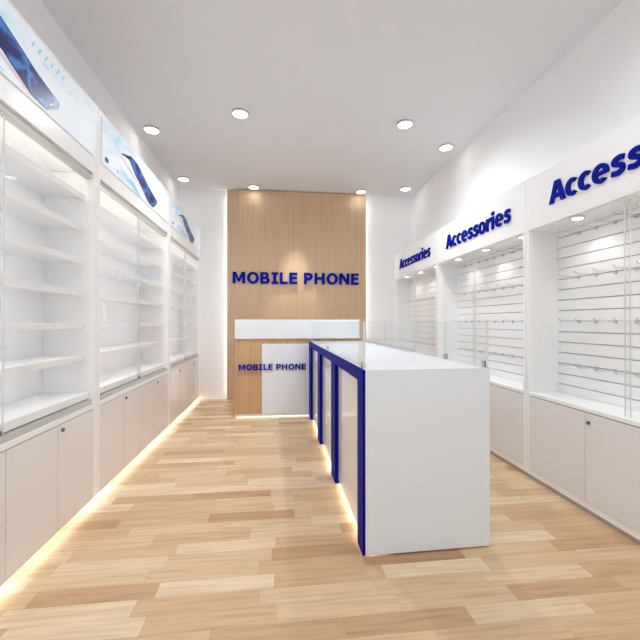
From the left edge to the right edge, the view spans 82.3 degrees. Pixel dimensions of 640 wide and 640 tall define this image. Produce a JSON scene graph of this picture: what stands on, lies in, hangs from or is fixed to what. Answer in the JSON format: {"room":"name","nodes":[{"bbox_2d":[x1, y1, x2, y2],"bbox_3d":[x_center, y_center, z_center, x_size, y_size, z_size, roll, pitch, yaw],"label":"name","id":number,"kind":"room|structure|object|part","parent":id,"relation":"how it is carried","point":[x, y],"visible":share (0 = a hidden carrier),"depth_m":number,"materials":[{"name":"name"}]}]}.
{"room":"electronics store","nodes":[
{"label":"electronics store","id":0,"kind":"room"},
{"bbox_2d":[9,0,178,202],"bbox_3d":[-1.823,-0.420,2.181,0.100,3.260,7.150,0,0,-7],"label":"wall","id":1,"kind":"structure","parent":0,"point":[34,12],"depth_m":2.90,"materials":[{"name":"white paint"}]},
{"bbox_2d":[179,188,410,398],"bbox_3d":[-0.337,-0.402,5.902,3.710,3.260,0.100,0,0,-7],"label":"wall","id":2,"kind":"structure","parent":0,"point":[388,219],"depth_m":5.72,"materials":[{"name":"white paint"}]},
{"bbox_2d":[227,189,365,399],"bbox_3d":[-0.352,-0.397,5.812,2.190,3.248,0.074,0,0,-7],"label":"wall panel","id":3,"kind":"object","parent":2,"relation":"attached to","point":[300,233],"visible":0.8,"depth_m":5.77,"materials":[{"name":"brown wood"}]},
{"bbox_2d":[233,272,296,283],"bbox_3d":[-0.851,-0.654,5.702,0.969,0.180,0.030,0,0,-7],"label":"wall sign","id":4,"kind":"object","parent":3,"relation":"attached to","point":[242,275],"depth_m":5.68,"materials":[{"name":"blue plastic"}]},
{"bbox_2d":[304,273,358,284],"bbox_3d":[0.184,-0.653,5.823,0.866,0.180,0.030,0,0,-7],"label":"wall sign","id":5,"kind":"object","parent":3,"relation":"attached to","point":[316,278],"depth_m":5.81,"materials":[{"name":"blue plastic"}]},
{"bbox_2d":[0,399,639,639],"bbox_3d":[0.069,1.261,2.393,3.910,0.100,7.150,0,0,-7],"label":"floor","id":6,"kind":"structure","parent":0,"point":[225,526],"depth_m":1.81,"materials":[{"name":"brown wood"}]},
{"bbox_2d":[0,0,97,586],"bbox_3d":[-1.536,-0.110,1.609,0.329,2.635,1.626,0,0,-7],"label":"display cabinet","id":7,"kind":"object","parent":6,"relation":"on","point":[49,123],"visible":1,"depth_m":2.06,"materials":[{"name":"white laminate"}]},
{"bbox_3d":[-1.374,0.866,1.421,0.022,0.578,0.382,0,0,-7],"label":"door","id":8,"kind":"part","parent":7,"relation":"part of","materials":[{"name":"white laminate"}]},
{"bbox_3d":[-1.691,0.097,1.582,0.016,2.110,1.542,0,0,-7],"label":"panel","id":9,"kind":"part","parent":7,"relation":"part of","materials":[{"name":"white wood"}]},
{"bbox_3d":[-1.419,0.868,1.804,0.022,0.578,0.382,0,0,-7],"label":"door","id":10,"kind":"part","parent":7,"relation":"part of","materials":[{"name":"white laminate"}]},
{"bbox_2d":[0,140,84,200],"bbox_3d":[-1.560,-0.795,1.602,0.246,0.036,1.542,0,0,-7],"label":"shelf","id":11,"kind":"object","parent":7,"relation":"attached to","point":[21,172],"depth_m":2.06,"materials":[{"name":"white"}]},
{"bbox_2d":[0,186,84,232],"bbox_3d":[-1.560,-0.589,1.601,0.246,0.036,1.542,0,0,-7],"label":"shelf","id":12,"kind":"object","parent":7,"relation":"attached to","point":[19,210],"depth_m":2.07,"materials":[{"name":"white"}]},
{"bbox_2d":[0,232,84,264],"bbox_3d":[-1.560,-0.380,1.600,0.246,0.036,1.542,0,0,-7],"label":"shelf","id":13,"kind":"object","parent":7,"relation":"attached to","point":[17,249],"depth_m":2.07,"materials":[{"name":"white"}]},
{"bbox_2d":[0,278,84,296],"bbox_3d":[-1.560,-0.173,1.599,0.246,0.036,1.542,0,0,-7],"label":"shelf","id":14,"kind":"object","parent":7,"relation":"attached to","point":[15,288],"depth_m":2.08,"materials":[{"name":"white"}]},
{"bbox_2d":[0,323,84,330],"bbox_3d":[-1.560,0.033,1.598,0.246,0.036,1.542,0,0,-7],"label":"shelf","id":15,"kind":"object","parent":7,"relation":"attached to","point":[7,326],"depth_m":1.98,"materials":[{"name":"white"}]},
{"bbox_2d":[0,355,84,376],"bbox_3d":[-1.560,0.241,1.597,0.246,0.036,1.542,0,0,-7],"label":"shelf","id":16,"kind":"object","parent":7,"relation":"attached to","point":[13,365],"depth_m":2.03,"materials":[{"name":"white wood"}]},
{"bbox_2d":[0,0,94,155],"bbox_3d":[-1.378,-1.231,1.625,0.013,0.322,1.532,0,0,-7],"label":"poster","id":17,"kind":"object","parent":7,"relation":"attached to","point":[26,64],"depth_m":1.86,"materials":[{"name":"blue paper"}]},
{"bbox_3d":[-1.634,-0.134,2.391,0.315,2.580,0.050,0,0,-7],"label":"panel","id":18,"kind":"part","parent":7,"relation":"part of","materials":[{"name":"white laminate"}]},
{"bbox_3d":[-1.463,0.869,2.187,0.022,0.578,0.382,0,0,-7],"label":"door","id":19,"kind":"part","parent":7,"relation":"part of","materials":[{"name":"white laminate"}]},
{"bbox_2d":[97,107,169,493],"bbox_3d":[-1.724,-0.102,3.228,0.329,2.635,1.626,0,0,-7],"label":"display cabinet","id":20,"kind":"object","parent":6,"relation":"on","point":[133,227],"visible":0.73,"depth_m":3.23,"materials":[{"name":"white laminate"}]},
{"bbox_3d":[-1.639,-0.134,2.437,0.315,2.580,0.034,0,0,-7],"label":"panel","id":21,"kind":"part","parent":20,"relation":"part of","materials":[{"name":"white laminate"}]},
{"bbox_3d":[-1.518,0.872,2.658,0.022,0.578,0.382,0,0,-7],"label":"door","id":22,"kind":"part","parent":20,"relation":"part of","materials":[{"name":"white laminate"}]},
{"bbox_3d":[-1.879,0.105,3.201,0.016,2.110,1.542,0,0,-7],"label":"panel","id":23,"kind":"part","parent":20,"relation":"part of","materials":[{"name":"white"}]},
{"bbox_2d":[100,205,162,249],"bbox_3d":[-1.747,-0.788,3.221,0.246,0.036,1.542,0,0,-7],"label":"shelf","id":24,"kind":"object","parent":20,"relation":"attached to","point":[111,225],"depth_m":3.29,"materials":[{"name":"white"}]},
{"bbox_2d":[100,235,162,268],"bbox_3d":[-1.747,-0.581,3.220,0.246,0.036,1.542,0,0,-7],"label":"shelf","id":25,"kind":"object","parent":20,"relation":"attached to","point":[111,250],"depth_m":3.29,"materials":[{"name":"white"}]},
{"bbox_2d":[100,264,162,287],"bbox_3d":[-1.747,-0.372,3.219,0.246,0.036,1.542,0,0,-7],"label":"shelf","id":26,"kind":"object","parent":20,"relation":"attached to","point":[107,274],"depth_m":3.31,"materials":[{"name":"white"}]},
{"bbox_2d":[100,294,162,306],"bbox_3d":[-1.747,-0.166,3.218,0.246,0.036,1.542,0,0,-7],"label":"shelf","id":27,"kind":"object","parent":20,"relation":"attached to","point":[105,300],"depth_m":3.31,"materials":[{"name":"white"}]},
{"bbox_2d":[100,322,162,327],"bbox_3d":[-1.747,0.040,3.217,0.246,0.036,1.542,0,0,-7],"label":"shelf","id":28,"kind":"object","parent":20,"relation":"attached to","point":[102,324],"depth_m":3.29,"materials":[{"name":"white"}]},
{"bbox_2d":[100,342,162,356],"bbox_3d":[-1.747,0.249,3.216,0.246,0.036,1.542,0,0,-7],"label":"shelf","id":29,"kind":"object","parent":20,"relation":"attached to","point":[107,349],"depth_m":3.19,"materials":[{"name":"white wood"}]},
{"bbox_3d":[-1.562,0.873,3.040,0.022,0.578,0.382,0,0,-7],"label":"door","id":30,"kind":"part","parent":20,"relation":"part of","materials":[{"name":"white laminate"}]},
{"bbox_2d":[101,115,168,222],"bbox_3d":[-1.566,-1.224,3.244,0.013,0.322,1.532,0,0,-7],"label":"poster","id":31,"kind":"object","parent":20,"relation":"attached to","point":[118,158],"depth_m":2.99,"materials":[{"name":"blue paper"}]},
{"bbox_3d":[-1.607,0.875,3.423,0.022,0.578,0.382,0,0,-7],"label":"door","id":32,"kind":"part","parent":20,"relation":"part of","materials":[{"name":"white laminate"}]},
{"bbox_3d":[-1.822,-0.126,4.010,0.315,2.580,0.050,0,0,-7],"label":"panel","id":33,"kind":"part","parent":20,"relation":"part of","materials":[{"name":"white laminate"}]},
{"bbox_3d":[-1.651,0.877,3.806,0.022,0.578,0.382,0,0,-7],"label":"door","id":34,"kind":"part","parent":20,"relation":"part of","materials":[{"name":"white laminate"}]},
{"bbox_2d":[169,194,199,424],"bbox_3d":[-1.912,-0.095,4.847,0.329,2.635,1.625,0,0,-7],"label":"display cabinet","id":35,"kind":"object","parent":6,"relation":"on","point":[184,234],"visible":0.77,"depth_m":5.08,"materials":[{"name":"white laminate"}]},
{"bbox_3d":[-1.827,-0.126,4.056,0.315,2.580,0.034,0,0,-7],"label":"panel","id":36,"kind":"part","parent":35,"relation":"part of","materials":[{"name":"white laminate"}]},
{"bbox_3d":[-1.706,0.879,4.277,0.022,0.578,0.381,0,0,-7],"label":"door","id":37,"kind":"part","parent":35,"relation":"part of","materials":[{"name":"white laminate"}]},
{"bbox_3d":[-2.066,0.113,4.820,0.016,2.110,1.541,0,0,-7],"label":"panel","id":38,"kind":"part","parent":35,"relation":"part of","materials":[{"name":"white"}]},
{"bbox_2d":[170,251,195,269],"bbox_3d":[-1.935,-0.780,4.839,0.246,0.036,1.541,0,0,-7],"label":"shelf","id":39,"kind":"object","parent":35,"relation":"attached to","point":[176,263],"depth_m":5.12,"materials":[{"name":"white"}]},
{"bbox_2d":[170,269,195,283],"bbox_3d":[-1.935,-0.573,4.838,0.246,0.036,1.541,0,0,-7],"label":"shelf","id":40,"kind":"object","parent":35,"relation":"attached to","point":[175,278],"depth_m":5.15,"materials":[{"name":"white"}]},
{"bbox_2d":[170,287,195,297],"bbox_3d":[-1.935,-0.364,4.838,0.246,0.036,1.541,0,0,-7],"label":"shelf","id":41,"kind":"object","parent":35,"relation":"attached to","point":[174,293],"depth_m":5.18,"materials":[{"name":"white"}]},
{"bbox_2d":[170,305,195,310],"bbox_3d":[-1.935,-0.158,4.837,0.246,0.036,1.541,0,0,-7],"label":"shelf","id":42,"kind":"object","parent":35,"relation":"attached to","point":[172,307],"depth_m":5.18,"materials":[{"name":"white"}]},
{"bbox_2d":[170,322,195,324],"bbox_3d":[-1.935,0.048,4.835,0.246,0.036,1.541,0,0,-7],"label":"shelf","id":43,"kind":"object","parent":35,"relation":"attached to","point":[171,323],"depth_m":4.83,"materials":[{"name":"white"}]},
{"bbox_2d":[170,336,195,342],"bbox_3d":[-1.935,0.257,4.835,0.246,0.036,1.541,0,0,-7],"label":"shelf","id":44,"kind":"object","parent":35,"relation":"attached to","point":[173,339],"depth_m":5.01,"materials":[{"name":"white"}]},
{"bbox_3d":[-1.750,0.881,4.659,0.022,0.578,0.381,0,0,-7],"label":"door","id":45,"kind":"part","parent":35,"relation":"part of","materials":[{"name":"white laminate"}]},
{"bbox_2d":[171,197,199,250],"bbox_3d":[-1.754,-1.216,4.862,0.013,0.322,1.531,0,0,-7],"label":"poster","id":46,"kind":"object","parent":35,"relation":"attached to","point":[182,224],"depth_m":4.68,"materials":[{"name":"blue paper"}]},
{"bbox_3d":[-2.010,-0.118,5.628,0.315,2.580,0.050,0,0,-7],"label":"panel","id":47,"kind":"part","parent":35,"relation":"part of","materials":[{"name":"glass"}]},
{"bbox_3d":[-1.794,0.883,5.042,0.022,0.578,0.381,0,0,-7],"label":"door","id":48,"kind":"part","parent":35,"relation":"part of","materials":[{"name":"white laminate"}]},
{"bbox_3d":[-1.839,0.884,5.425,0.022,0.578,0.381,0,0,-7],"label":"door","id":49,"kind":"part","parent":35,"relation":"part of","materials":[{"name":"white laminate"}]},
{"bbox_2d":[235,319,358,416],"bbox_3d":[-0.313,0.609,4.976,1.585,1.228,0.640,0,0,-7],"label":"reception desk","id":50,"kind":"object","parent":6,"relation":"on","point":[274,392],"visible":0.7,"depth_m":4.63,"materials":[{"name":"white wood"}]},
{"bbox_2d":[239,364,305,370],"bbox_3d":[-0.599,0.593,4.615,0.839,0.077,0.012,0,0,-7],"label":"sign","id":51,"kind":"object","parent":50,"relation":"attached to","point":[296,365],"visible":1,"depth_m":4.61,"materials":[{"name":"blue plastic"}]},
{"bbox_3d":[-0.112,0.745,4.688,1.251,0.882,0.018,0,0,-7],"label":"white panel","id":52,"kind":"part","parent":50,"relation":"part of","materials":[{"name":"white"}]},
{"bbox_2d":[309,341,489,555],"bbox_3d":[0.384,0.739,3.303,0.697,0.953,2.812,0,0,-7],"label":"display counter","id":53,"kind":"object","parent":6,"relation":"on","point":[405,435],"depth_m":1.92,"materials":[{"name":"white laminate"}]},
{"bbox_3d":[-0.105,0.775,4.551,0.043,0.877,0.212,0,0,-7],"label":"blue post","id":54,"kind":"part","parent":53,"relation":"part of","materials":[{"name":"blue laminate"}]},
{"bbox_3d":[-0.033,0.762,4.103,0.020,0.855,0.693,0,0,-7],"label":"panel","id":55,"kind":"part","parent":53,"relation":"part of","materials":[{"name":"white laminate"}]},
{"bbox_3d":[0.008,0.771,3.662,0.043,0.877,0.190,0,0,-7],"label":"blue post","id":56,"kind":"part","parent":53,"relation":"part of","materials":[{"name":"blue laminate"}]},
{"bbox_3d":[0.080,0.758,3.228,0.020,0.855,0.688,0,0,-7],"label":"panel","id":57,"kind":"part","parent":53,"relation":"part of","materials":[{"name":"white laminate"}]},
{"bbox_3d":[0.120,0.767,2.794,0.043,0.877,0.180,0,0,-7],"label":"blue post","id":58,"kind":"part","parent":53,"relation":"part of","materials":[{"name":"blue laminate"}]},
{"bbox_3d":[0.045,0.296,3.262,0.014,0.067,2.812,0,0,-7],"label":"blue rail","id":59,"kind":"part","parent":53,"relation":"part of","materials":[{"name":"blue laminate"}]},
{"bbox_2d":[312,322,365,367],"bbox_3d":[0.062,0.139,3.276,0.020,0.246,2.704,0,0,-7],"label":"glass screen","id":60,"kind":"object","parent":53,"relation":"on","point":[363,364],"visible":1,"depth_m":1.94,"materials":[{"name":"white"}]},
{"bbox_3d":[0.193,0.753,2.347,0.020,0.855,0.723,0,0,-7],"label":"panel","id":61,"kind":"part","parent":53,"relation":"part of","materials":[{"name":"white laminate"}]},
{"bbox_3d":[0.217,0.763,1.924,0.014,0.877,0.120,0,0,-7],"label":"blue post","id":62,"kind":"part","parent":53,"relation":"part of","materials":[{"name":"blue laminate"}]},
{"bbox_2d":[311,341,487,369],"bbox_3d":[0.390,0.278,3.316,0.682,0.030,2.792,0,0,-7],"label":"countertop","id":63,"kind":"structure","parent":53,"relation":"on","point":[377,356],"depth_m":2.53,"materials":[{"name":"white"}]},
{"bbox_2d":[361,322,487,366],"bbox_3d":[0.719,0.140,3.332,0.025,0.244,2.760,0,0,-7],"label":"glass screen","id":64,"kind":"object","parent":53,"relation":"on","point":[484,363],"visible":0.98,"depth_m":2.97,"materials":[{"name":"white"}]},
{"bbox_3d":[0.568,0.729,1.919,0.680,0.945,0.020,0,0,-7],"label":"panel","id":65,"kind":"part","parent":53,"relation":"part of","materials":[{"name":"white laminate"}]},
{"bbox_2d":[395,231,436,356],"bbox_3d":[1.457,0.072,5.250,0.290,2.306,1.600,0,0,-7],"label":"display cabinet","id":66,"kind":"object","parent":6,"relation":"on","point":[406,289],"visible":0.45,"depth_m":5.46,"materials":[{"name":"white laminate"}]},
{"bbox_3d":[1.374,0.264,6.027,0.277,1.869,0.034,0,0,-7],"label":"panel","id":67,"kind":"part","parent":66,"relation":"part of","materials":[{"name":"white laminate"}]},
{"bbox_2d":[399,248,430,268],"bbox_3d":[1.323,-0.880,5.200,0.012,0.159,1.162,0,0,-7],"label":"header sign","id":68,"kind":"object","parent":66,"relation":"attached to","point":[421,255],"visible":1,"depth_m":5.07,"materials":[{"name":"blue plastic"}]},
{"bbox_3d":[1.584,-0.050,5.265,0.036,1.226,1.532,0,0,-7],"label":"slat panel","id":69,"kind":"part","parent":66,"relation":"part of","materials":[{"name":"white"}]},
{"bbox_3d":[1.554,0.257,4.472,0.277,1.869,0.034,0,0,-7],"label":"panel","id":70,"kind":"part","parent":66,"relation":"part of","materials":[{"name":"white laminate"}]},
{"bbox_2d":[437,180,527,475],"bbox_3d":[1.642,0.064,3.658,0.290,2.306,1.596,0,0,-7],"label":"display cabinet","id":71,"kind":"object","parent":6,"relation":"on","point":[508,401],"visible":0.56,"depth_m":3.53,"materials":[{"name":"white laminate"}]},
{"bbox_3d":[1.559,0.256,4.434,0.277,1.869,0.034,0,0,-7],"label":"panel","id":72,"kind":"part","parent":71,"relation":"part of","materials":[{"name":"white laminate"}]},
{"bbox_2d":[446,209,510,248],"bbox_3d":[1.508,-0.888,3.606,0.012,0.159,1.162,0,0,-7],"label":"header sign","id":73,"kind":"object","parent":71,"relation":"attached to","point":[450,242],"visible":1,"depth_m":3.46,"materials":[{"name":"blue plastic"}]},
{"bbox_3d":[1.768,-0.058,3.674,0.036,1.226,1.528,0,0,-7],"label":"slat panel","id":74,"kind":"part","parent":71,"relation":"part of","materials":[{"name":"white"}]},
{"bbox_3d":[1.579,0.864,3.135,0.021,0.558,0.505,0,0,-7],"label":"door","id":75,"kind":"part","parent":71,"relation":"part of","materials":[{"name":"white laminate"}]},
{"bbox_3d":[1.739,0.249,2.882,0.277,1.869,0.034,0,0,-7],"label":"panel","id":76,"kind":"part","parent":71,"relation":"part of","materials":[{"name":"white laminate"}]},
{"bbox_2d":[526,115,639,544],"bbox_3d":[1.827,0.057,2.067,0.290,2.306,1.601,0,0,-7],"label":"display cabinet","id":77,"kind":"object","parent":6,"relation":"on","point":[585,451],"visible":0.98,"depth_m":2.42,"materials":[{"name":"white laminate"}]},
{"bbox_3d":[1.743,0.249,2.845,0.277,1.869,0.034,0,0,-7],"label":"panel","id":78,"kind":"part","parent":77,"relation":"part of","materials":[{"name":"white laminate"}]},
{"bbox_3d":[1.646,0.861,2.556,0.021,0.558,0.507,0,0,-7],"label":"door","id":79,"kind":"part","parent":77,"relation":"part of","materials":[{"name":"white laminate"}]},
{"bbox_2d":[559,363,580,367],"bbox_3d":[1.789,0.326,2.625,0.161,0.034,0.020,0,0,-7],"label":"hook","id":80,"kind":"object","parent":77,"relation":"attached to","point":[577,365],"visible":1,"depth_m":2.62,"materials":[{"name":"silver metal"}]},
{"bbox_2d":[559,274,580,278],"bbox_3d":[1.789,-0.314,2.628,0.161,0.034,0.020,0,0,-7],"label":"hook","id":81,"kind":"object","parent":77,"relation":"attached to","point":[578,276],"visible":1,"depth_m":2.63,"materials":[{"name":"silver metal"}]},
{"bbox_2d":[570,216,584,219],"bbox_3d":[1.702,-0.675,2.422,0.084,0.008,0.084,0,0,-13],"label":"recessed light","id":82,"kind":"object","parent":77,"relation":"on","point":[571,217],"depth_m":2.41,"materials":[{"name":"grey"}]},
{"bbox_2d":[575,224,597,229],"bbox_3d":[1.805,-0.635,2.488,0.161,0.034,0.020,0,0,-7],"label":"hook","id":83,"kind":"object","parent":77,"relation":"attached to","point":[595,227],"visible":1,"depth_m":2.49,"materials":[{"name":"silver metal"}]},
{"bbox_2d":[549,145,639,204],"bbox_3d":[1.693,-0.895,2.017,0.012,0.159,1.162,0,0,-7],"label":"header sign","id":84,"kind":"object","parent":77,"relation":"attached to","point":[557,185],"visible":1,"depth_m":2.20,"materials":[{"name":"blue plastic"}]},
{"bbox_3d":[1.953,-0.065,2.082,0.036,1.226,1.533,0,0,-7],"label":"slat panel","id":85,"kind":"part","parent":77,"relation":"part of","materials":[{"name":"white"}]},
{"bbox_2d":[593,218,616,223],"bbox_3d":[1.822,-0.635,2.346,0.161,0.034,0.020,0,0,-7],"label":"hook","id":86,"kind":"object","parent":77,"relation":"attached to","point":[613,221],"visible":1,"depth_m":2.35,"materials":[{"name":"silver metal"}]},
{"bbox_3d":[1.705,0.859,2.049,0.021,0.558,0.507,0,0,-7],"label":"door","id":87,"kind":"part","parent":77,"relation":"part of","materials":[{"name":"white laminate"}]},
{"bbox_2d":[613,211,638,217],"bbox_3d":[1.838,-0.636,2.204,0.161,0.034,0.020,0,0,-7],"label":"hook","id":88,"kind":"object","parent":77,"relation":"attached to","point":[637,214],"visible":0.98,"depth_m":2.20,"materials":[{"name":"silver metal"}]},
{"bbox_2d":[613,264,638,270],"bbox_3d":[1.838,-0.316,2.203,0.161,0.034,0.020,0,0,-7],"label":"hook","id":89,"kind":"object","parent":77,"relation":"attached to","point":[637,267],"visible":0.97,"depth_m":2.20,"materials":[{"name":"silver metal"}]},
{"bbox_2d":[613,318,638,323],"bbox_3d":[1.838,0.004,2.201,0.161,0.034,0.020,0,0,-7],"label":"hook","id":90,"kind":"object","parent":77,"relation":"attached to","point":[636,321],"visible":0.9,"depth_m":2.20,"materials":[{"name":"silver metal"}]},
{"bbox_2d":[41,0,622,197],"bbox_3d":[0.069,-2.099,2.409,3.910,0.100,7.150,0,0,-7],"label":"ceiling","id":91,"kind":"structure","parent":0,"point":[325,87],"depth_m":3.06,"materials":[{"name":"white paint"}]},
{"bbox_2d":[143,125,159,133],"bbox_3d":[-1.796,-2.030,3.909,0.160,0.023,0.160,0,0,-7],"label":"recessed light","id":92,"kind":"object","parent":91,"relation":"in","point":[150,129],"visible":1,"depth_m":3.89,"materials":[{"name":"grey plastic"}]},
{"bbox_2d":[178,176,189,181],"bbox_3d":[-1.958,-2.024,5.259,0.160,0.023,0.160,0,0,-7],"label":"recessed light","id":93,"kind":"object","parent":91,"relation":"in","point":[180,178],"visible":1,"depth_m":5.25,"materials":[{"name":"grey plastic"}]},
{"bbox_2d":[232,108,248,118],"bbox_3d":[-0.784,-2.032,3.603,0.160,0.023,0.160,0,0,-7],"label":"recessed light","id":94,"kind":"object","parent":91,"relation":"in","point":[240,113],"visible":1,"depth_m":3.59,"materials":[{"name":"grey"}]},
{"bbox_2d":[248,184,258,189],"bbox_3d":[-1.008,-2.022,5.571,0.160,0.023,0.160,0,0,-7],"label":"recessed light","id":95,"kind":"object","parent":91,"relation":"in","point":[252,186],"visible":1,"depth_m":5.54,"materials":[{"name":"grey plastic"}]},
{"bbox_2d":[356,189,365,193],"bbox_3d":[0.646,-2.021,5.762,0.160,0.023,0.160,0,0,-7],"label":"recessed light","id":96,"kind":"object","parent":91,"relation":"in","point":[359,191],"visible":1,"depth_m":5.74,"materials":[{"name":"grey plastic"}]},
{"bbox_2d":[397,119,412,128],"bbox_3d":[0.881,-2.031,3.796,0.160,0.023,0.160,0,0,-7],"label":"recessed light","id":97,"kind":"object","parent":91,"relation":"in","point":[404,123],"visible":1,"depth_m":3.77,"materials":[{"name":"grey plastic"}]},
{"bbox_2d":[400,186,410,190],"bbox_3d":[1.320,-2.022,5.639,0.160,0.023,0.160,0,0,-7],"label":"recessed light","id":98,"kind":"object","parent":91,"relation":"in","point":[404,188],"visible":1,"depth_m":5.61,"materials":[{"name":"grey plastic"}]},
{"bbox_2d":[439,143,452,150],"bbox_3d":[1.481,-2.028,4.299,0.160,0.023,0.160,0,0,-7],"label":"recessed light","id":99,"kind":"object","parent":91,"relation":"in","point":[446,146],"visible":1,"depth_m":4.28,"materials":[{"name":"grey plastic"}]},
{"bbox_2d":[411,0,639,410],"bbox_3d":[1.961,-0.418,2.620,0.100,3.260,7.150,0,0,-7],"label":"wall","id":100,"kind":"structure","parent":0,"point":[593,89],"depth_m":2.98,"materials":[{"name":"white paint"}]}
]}

